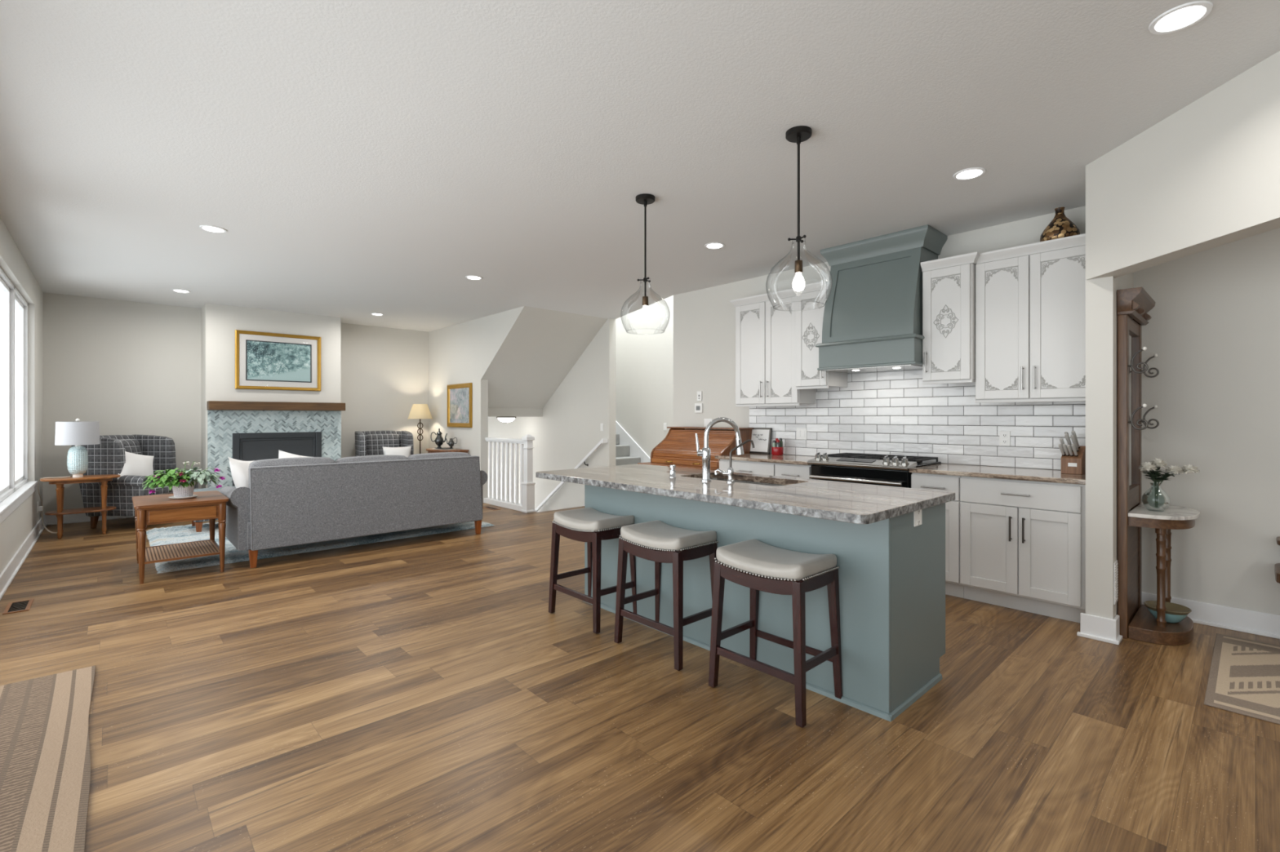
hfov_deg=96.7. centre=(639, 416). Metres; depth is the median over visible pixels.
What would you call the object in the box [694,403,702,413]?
thermostat
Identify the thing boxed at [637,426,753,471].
desk
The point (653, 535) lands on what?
seat cushion
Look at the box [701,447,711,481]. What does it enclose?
faucet
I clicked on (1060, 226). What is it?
bronze vase
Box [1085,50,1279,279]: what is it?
wall header
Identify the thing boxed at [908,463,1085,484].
countertop
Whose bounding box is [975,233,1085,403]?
upper cabinet
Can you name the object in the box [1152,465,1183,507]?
flower
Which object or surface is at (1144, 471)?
flower
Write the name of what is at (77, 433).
table lamp
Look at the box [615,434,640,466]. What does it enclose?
carpeted stairs
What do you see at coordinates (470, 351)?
wall
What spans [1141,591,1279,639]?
baseboard
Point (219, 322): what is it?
wall
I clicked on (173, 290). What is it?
recessed light
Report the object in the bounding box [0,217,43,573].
wall
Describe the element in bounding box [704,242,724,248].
recessed light
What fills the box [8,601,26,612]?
grille
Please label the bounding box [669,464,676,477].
soap dispenser
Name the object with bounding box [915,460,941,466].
cooktop
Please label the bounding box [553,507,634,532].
seat cushion
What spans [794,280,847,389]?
upper cabinet
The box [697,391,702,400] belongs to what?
wall sensor
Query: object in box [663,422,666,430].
light switch
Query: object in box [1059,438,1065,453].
kitchen knife
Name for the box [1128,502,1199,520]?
shelf
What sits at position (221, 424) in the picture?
tile surround
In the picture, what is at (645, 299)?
socket
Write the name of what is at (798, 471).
base cabinet
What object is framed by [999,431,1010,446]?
wall outlet
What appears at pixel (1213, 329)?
wall
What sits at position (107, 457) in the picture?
armchair
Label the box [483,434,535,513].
stair railing
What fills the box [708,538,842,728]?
bar stool
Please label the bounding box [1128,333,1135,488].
mirror glass
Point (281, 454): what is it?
throw pillow
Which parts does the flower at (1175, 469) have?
stem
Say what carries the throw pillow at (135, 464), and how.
on the armchair at (107, 457)
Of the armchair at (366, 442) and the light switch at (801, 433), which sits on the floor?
the armchair at (366, 442)
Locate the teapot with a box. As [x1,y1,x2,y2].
[430,428,447,448]
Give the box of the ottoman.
[191,486,235,532]
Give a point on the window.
(13, 307)
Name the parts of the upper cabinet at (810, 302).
door, crown moulding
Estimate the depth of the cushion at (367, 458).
5.68 m
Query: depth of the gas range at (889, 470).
4.55 m
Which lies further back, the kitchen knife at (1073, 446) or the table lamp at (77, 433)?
the table lamp at (77, 433)
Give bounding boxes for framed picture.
[235,329,320,391]
[447,382,472,427]
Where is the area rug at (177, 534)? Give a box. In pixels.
[146,521,494,573]
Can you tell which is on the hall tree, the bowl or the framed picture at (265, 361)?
the bowl
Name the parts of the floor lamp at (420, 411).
lamp shade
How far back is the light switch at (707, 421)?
6.56 m
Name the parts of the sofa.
arm, leg, leg, arm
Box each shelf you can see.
[44,506,116,515]
[144,539,220,564]
[206,400,345,410]
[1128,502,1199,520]
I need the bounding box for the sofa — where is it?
[218,452,487,568]
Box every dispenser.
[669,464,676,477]
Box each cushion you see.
[116,439,142,454]
[152,485,173,495]
[193,486,235,492]
[248,457,334,467]
[334,455,408,462]
[365,433,399,455]
[407,452,471,459]
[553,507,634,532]
[620,520,716,551]
[715,538,836,581]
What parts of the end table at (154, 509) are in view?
leg, leg, cane panel, drawer, leg, leg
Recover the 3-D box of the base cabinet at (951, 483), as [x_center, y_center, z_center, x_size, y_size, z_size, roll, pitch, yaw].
[2.361,0.859,4.348,0.662,0.883,0.337,0,0,-43]
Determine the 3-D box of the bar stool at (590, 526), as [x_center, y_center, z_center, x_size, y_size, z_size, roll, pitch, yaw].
[-0.302,0.962,3.706,0.363,0.667,0.511,0,0,-43]
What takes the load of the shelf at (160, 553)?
attached to the end table at (154, 509)
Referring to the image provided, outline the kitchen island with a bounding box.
[582,484,945,721]
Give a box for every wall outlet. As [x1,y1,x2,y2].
[913,509,921,526]
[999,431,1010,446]
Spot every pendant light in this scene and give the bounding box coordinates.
[635,193,654,319]
[785,125,811,291]
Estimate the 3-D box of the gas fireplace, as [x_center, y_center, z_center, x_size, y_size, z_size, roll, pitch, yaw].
[-5.149,0.756,8.074,1.066,1.064,0.312,0,0,-43]
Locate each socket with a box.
[642,296,648,306]
[794,260,802,273]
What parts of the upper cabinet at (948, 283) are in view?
handle, crown moulding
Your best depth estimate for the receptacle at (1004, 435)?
4.36 m
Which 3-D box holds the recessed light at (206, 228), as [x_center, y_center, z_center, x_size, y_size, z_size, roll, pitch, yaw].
[-3.370,-1.480,4.497,0.176,0.008,0.176,0,0,-43]
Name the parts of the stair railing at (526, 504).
rail, rail, newel post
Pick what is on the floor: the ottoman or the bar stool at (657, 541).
the bar stool at (657, 541)
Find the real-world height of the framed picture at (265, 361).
0.790 m
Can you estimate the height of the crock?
0.082 m
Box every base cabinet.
[719,459,775,475]
[774,462,811,479]
[911,472,964,598]
[960,475,1085,622]
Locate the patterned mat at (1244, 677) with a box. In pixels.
[1204,633,1279,724]
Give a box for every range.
[807,452,941,488]
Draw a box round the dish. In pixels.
[1143,600,1191,615]
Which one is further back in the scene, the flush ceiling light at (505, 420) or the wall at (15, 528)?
the flush ceiling light at (505, 420)
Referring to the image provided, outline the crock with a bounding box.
[771,447,783,455]
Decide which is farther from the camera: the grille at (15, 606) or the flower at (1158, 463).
the grille at (15, 606)
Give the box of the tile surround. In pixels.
[207,410,341,488]
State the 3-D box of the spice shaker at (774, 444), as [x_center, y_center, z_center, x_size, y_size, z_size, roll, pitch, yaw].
[1.351,0.306,5.723,0.038,0.136,0.037,0,0,-43]
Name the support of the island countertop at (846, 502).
on the kitchen island
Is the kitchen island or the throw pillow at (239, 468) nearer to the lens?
the kitchen island
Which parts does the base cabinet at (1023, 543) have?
door, handle, handle, drawer, handle, door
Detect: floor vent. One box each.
[2,599,33,614]
[482,506,499,510]
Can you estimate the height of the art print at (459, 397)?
0.550 m
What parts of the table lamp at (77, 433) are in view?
lamp shade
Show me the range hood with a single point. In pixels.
(873, 317)
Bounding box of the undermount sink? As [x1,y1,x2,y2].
[710,478,786,485]
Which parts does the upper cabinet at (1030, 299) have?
door, handle, crown moulding, handle, door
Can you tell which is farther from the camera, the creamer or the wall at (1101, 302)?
the creamer
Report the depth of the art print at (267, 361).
7.97 m
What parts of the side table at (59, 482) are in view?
leg, leg, leg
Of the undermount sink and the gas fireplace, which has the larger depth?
the gas fireplace
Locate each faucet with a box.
[695,417,743,481]
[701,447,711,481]
[714,439,754,482]
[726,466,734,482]
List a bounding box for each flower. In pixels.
[1138,462,1165,507]
[1140,469,1166,484]
[1146,457,1167,507]
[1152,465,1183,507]
[1154,464,1199,507]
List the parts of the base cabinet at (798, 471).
handle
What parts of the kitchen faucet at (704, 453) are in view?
lever handle, spout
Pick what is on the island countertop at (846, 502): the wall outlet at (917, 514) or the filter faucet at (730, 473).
the filter faucet at (730, 473)
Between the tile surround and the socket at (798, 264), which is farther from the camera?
the tile surround
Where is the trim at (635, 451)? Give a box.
[615,420,650,462]
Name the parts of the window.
pane, sash, pane, sill, sash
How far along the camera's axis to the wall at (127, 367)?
7.49 m
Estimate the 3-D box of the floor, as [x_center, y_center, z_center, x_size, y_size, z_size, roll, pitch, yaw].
[-0.716,1.425,5.059,7.420,0.250,13.800,0,0,-43]
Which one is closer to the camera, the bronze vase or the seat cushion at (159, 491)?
the bronze vase
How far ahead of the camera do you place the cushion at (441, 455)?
6.15 m
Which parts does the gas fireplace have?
frame, glass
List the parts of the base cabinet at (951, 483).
handle, drawer, door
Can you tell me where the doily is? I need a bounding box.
[432,448,455,449]
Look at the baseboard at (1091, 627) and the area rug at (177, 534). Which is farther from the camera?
the area rug at (177, 534)
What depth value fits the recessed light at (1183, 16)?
2.11 m
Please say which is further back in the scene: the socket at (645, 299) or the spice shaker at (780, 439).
the spice shaker at (780, 439)
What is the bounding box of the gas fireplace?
[232,431,321,486]
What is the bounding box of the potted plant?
[142,461,225,499]
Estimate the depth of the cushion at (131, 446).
7.03 m
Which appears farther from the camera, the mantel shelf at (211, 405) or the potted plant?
the mantel shelf at (211, 405)
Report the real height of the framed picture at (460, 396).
0.690 m
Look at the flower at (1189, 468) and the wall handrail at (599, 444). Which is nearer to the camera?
the flower at (1189, 468)
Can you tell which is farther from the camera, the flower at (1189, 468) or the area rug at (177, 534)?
the area rug at (177, 534)
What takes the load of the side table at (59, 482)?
on the floor
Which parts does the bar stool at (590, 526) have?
leg, leg, leg, leg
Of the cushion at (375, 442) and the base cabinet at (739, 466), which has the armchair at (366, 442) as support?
the cushion at (375, 442)
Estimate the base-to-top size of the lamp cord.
0.653 m
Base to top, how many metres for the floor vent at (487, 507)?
0.006 m
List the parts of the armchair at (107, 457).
leg, backrest, arm, arm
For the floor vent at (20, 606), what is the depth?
3.88 m
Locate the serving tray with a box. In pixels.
[434,447,452,448]
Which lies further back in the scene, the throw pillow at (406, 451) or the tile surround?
the throw pillow at (406, 451)
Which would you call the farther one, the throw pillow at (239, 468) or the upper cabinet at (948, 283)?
the throw pillow at (239, 468)
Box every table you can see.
[40,474,120,538]
[132,490,229,584]
[426,448,468,453]
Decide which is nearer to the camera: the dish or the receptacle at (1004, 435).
the dish
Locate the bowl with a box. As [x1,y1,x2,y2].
[1146,607,1187,623]
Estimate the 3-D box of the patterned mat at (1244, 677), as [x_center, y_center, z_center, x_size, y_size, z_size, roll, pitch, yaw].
[3.640,1.295,2.283,1.220,0.008,1.908,0,0,-43]
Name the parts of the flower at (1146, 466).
stem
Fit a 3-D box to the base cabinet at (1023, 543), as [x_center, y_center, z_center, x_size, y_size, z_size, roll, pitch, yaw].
[2.720,0.859,3.959,0.662,0.883,0.718,0,0,-43]
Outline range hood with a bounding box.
[815,224,947,373]
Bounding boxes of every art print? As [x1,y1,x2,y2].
[247,341,310,382]
[449,387,469,422]
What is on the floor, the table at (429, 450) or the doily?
the table at (429, 450)
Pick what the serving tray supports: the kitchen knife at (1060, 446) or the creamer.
the creamer
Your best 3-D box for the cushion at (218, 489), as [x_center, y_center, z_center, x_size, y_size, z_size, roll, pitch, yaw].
[-4.802,0.922,6.619,0.700,0.195,0.600,0,0,-43]
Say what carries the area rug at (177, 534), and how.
on the floor
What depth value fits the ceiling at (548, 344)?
8.77 m
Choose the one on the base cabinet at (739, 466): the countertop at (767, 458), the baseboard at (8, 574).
the countertop at (767, 458)
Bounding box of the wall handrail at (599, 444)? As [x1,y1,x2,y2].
[534,439,608,512]
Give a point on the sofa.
(285, 502)
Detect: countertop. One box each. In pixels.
[535,463,955,524]
[715,453,815,465]
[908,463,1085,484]
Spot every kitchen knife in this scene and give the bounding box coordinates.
[1057,444,1065,456]
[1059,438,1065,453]
[1062,444,1069,456]
[1064,433,1073,451]
[1066,444,1073,456]
[1070,435,1079,452]
[1071,431,1079,448]
[1071,444,1078,456]
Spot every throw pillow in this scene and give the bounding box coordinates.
[117,451,153,479]
[227,457,254,488]
[278,449,308,458]
[382,445,411,457]
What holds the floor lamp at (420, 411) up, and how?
on the floor
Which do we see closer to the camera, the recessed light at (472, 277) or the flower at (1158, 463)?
the flower at (1158, 463)
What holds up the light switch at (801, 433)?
attached to the tile backsplash
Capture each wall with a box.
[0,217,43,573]
[43,292,428,514]
[200,302,340,488]
[428,306,532,502]
[488,318,615,512]
[615,295,673,457]
[673,206,1279,615]
[1085,272,1133,619]
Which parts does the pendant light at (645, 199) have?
rod, bulb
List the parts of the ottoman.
leg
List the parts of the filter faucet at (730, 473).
lever handle, spout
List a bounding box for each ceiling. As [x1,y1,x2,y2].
[0,0,1279,332]
[488,306,608,417]
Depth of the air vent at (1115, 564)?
3.30 m
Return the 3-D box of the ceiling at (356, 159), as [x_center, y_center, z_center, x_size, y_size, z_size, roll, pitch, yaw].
[-0.326,-1.585,4.637,7.420,0.200,12.650,0,0,-43]
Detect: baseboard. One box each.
[0,514,46,599]
[44,513,135,525]
[1076,613,1122,644]
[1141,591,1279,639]
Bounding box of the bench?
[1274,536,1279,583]
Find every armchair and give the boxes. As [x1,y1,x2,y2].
[71,435,199,528]
[355,431,413,456]
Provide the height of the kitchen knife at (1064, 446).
0.088 m
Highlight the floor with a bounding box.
[0,502,1279,851]
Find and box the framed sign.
[749,427,772,453]
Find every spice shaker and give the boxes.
[772,440,776,447]
[776,440,780,447]
[779,438,782,447]
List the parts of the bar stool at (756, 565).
leg, leg, leg, leg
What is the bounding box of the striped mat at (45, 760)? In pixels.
[0,665,95,851]
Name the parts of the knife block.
name plate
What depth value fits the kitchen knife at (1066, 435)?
3.84 m
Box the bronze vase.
[1040,207,1079,241]
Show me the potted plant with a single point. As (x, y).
(182, 483)
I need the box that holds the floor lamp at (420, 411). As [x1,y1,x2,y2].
[408,404,432,453]
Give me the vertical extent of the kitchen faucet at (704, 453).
0.382 m
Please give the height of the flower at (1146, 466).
0.276 m
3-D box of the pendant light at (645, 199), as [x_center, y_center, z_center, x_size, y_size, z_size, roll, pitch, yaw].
[0.036,-1.029,3.854,0.334,0.911,0.334,0,0,-43]
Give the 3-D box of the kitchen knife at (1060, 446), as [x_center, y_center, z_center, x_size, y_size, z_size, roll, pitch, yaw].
[2.857,0.226,3.855,0.075,0.088,0.022,0,0,-34]
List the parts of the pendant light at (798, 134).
rod, bulb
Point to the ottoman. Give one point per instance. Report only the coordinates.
(198, 524)
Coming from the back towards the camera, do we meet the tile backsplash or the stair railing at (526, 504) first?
the stair railing at (526, 504)
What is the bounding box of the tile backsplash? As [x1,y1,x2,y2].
[749,368,1085,470]
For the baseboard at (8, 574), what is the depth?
4.94 m
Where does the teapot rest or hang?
on the serving tray
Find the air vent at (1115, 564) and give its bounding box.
[1113,560,1118,604]
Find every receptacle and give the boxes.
[916,510,919,525]
[1002,433,1007,443]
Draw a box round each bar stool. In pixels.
[548,507,636,633]
[613,520,718,671]
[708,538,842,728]
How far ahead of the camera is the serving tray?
8.87 m
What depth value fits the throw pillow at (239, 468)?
5.14 m
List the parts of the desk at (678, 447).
panel, tambour rail, panel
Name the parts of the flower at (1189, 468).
stem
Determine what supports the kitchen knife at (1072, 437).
in the knife block
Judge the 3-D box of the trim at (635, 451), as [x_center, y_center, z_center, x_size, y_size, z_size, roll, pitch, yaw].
[-0.466,0.140,10.058,0.024,2.319,3.000,0,0,-43]
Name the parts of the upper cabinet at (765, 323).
door, handle, crown moulding, handle, door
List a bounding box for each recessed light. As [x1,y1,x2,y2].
[172,288,191,293]
[199,225,226,233]
[370,313,383,315]
[465,275,482,279]
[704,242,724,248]
[952,167,986,180]
[1148,0,1213,35]
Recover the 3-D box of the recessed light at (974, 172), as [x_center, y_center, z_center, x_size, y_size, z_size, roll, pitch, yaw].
[2.010,-1.480,3.475,0.176,0.008,0.176,0,0,-43]
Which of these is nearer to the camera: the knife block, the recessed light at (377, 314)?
the knife block
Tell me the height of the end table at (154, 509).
0.612 m
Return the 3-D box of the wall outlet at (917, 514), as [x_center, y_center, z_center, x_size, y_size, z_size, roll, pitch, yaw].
[1.291,0.465,2.643,0.085,0.082,0.008,0,0,-43]
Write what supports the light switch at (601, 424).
attached to the wall at (568, 429)
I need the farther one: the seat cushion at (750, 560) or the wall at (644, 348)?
the wall at (644, 348)
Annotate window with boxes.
[0,267,37,524]
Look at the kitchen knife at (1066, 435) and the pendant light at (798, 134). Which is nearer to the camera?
the pendant light at (798, 134)
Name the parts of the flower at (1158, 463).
stem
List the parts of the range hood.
bead moulding, crown moulding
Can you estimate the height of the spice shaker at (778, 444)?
0.144 m
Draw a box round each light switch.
[600,423,603,431]
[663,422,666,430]
[704,418,711,426]
[795,427,806,439]
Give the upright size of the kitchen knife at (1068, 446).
0.084 m
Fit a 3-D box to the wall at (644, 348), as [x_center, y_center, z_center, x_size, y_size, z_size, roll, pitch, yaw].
[-1.125,-1.350,9.721,1.690,5.300,6.400,0,0,-43]
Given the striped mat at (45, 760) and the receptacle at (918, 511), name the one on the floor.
the striped mat at (45, 760)
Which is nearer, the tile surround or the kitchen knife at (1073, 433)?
the kitchen knife at (1073, 433)
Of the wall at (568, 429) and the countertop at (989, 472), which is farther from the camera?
the wall at (568, 429)
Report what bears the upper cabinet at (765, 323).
attached to the wall at (1213, 329)
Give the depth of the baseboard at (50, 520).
6.97 m
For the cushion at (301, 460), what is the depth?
5.21 m
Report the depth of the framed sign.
5.95 m
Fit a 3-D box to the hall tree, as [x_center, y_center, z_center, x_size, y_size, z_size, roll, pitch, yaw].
[3.156,0.277,3.448,0.653,2.045,0.331,0,0,-43]
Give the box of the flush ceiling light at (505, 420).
[496,417,515,423]
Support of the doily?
on the table at (429, 450)
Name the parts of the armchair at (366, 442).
backrest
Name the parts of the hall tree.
panel, cross rail, cross rail, cornice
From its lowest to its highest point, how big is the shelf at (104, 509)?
0.018 m
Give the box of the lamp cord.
[37,476,70,533]
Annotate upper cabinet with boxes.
[729,288,815,406]
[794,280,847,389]
[920,252,980,384]
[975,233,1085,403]
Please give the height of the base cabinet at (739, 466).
0.883 m
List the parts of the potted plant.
flower, pot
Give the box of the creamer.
[445,437,457,448]
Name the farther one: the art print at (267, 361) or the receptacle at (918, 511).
the art print at (267, 361)
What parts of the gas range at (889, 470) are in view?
knob, knob, oven handle, oven door, control panel, knob, knob, knob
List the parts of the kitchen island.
shoe moulding, panel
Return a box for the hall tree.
[1116,287,1199,645]
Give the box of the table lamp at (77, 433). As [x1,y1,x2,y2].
[54,418,99,477]
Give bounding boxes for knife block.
[1061,445,1085,475]

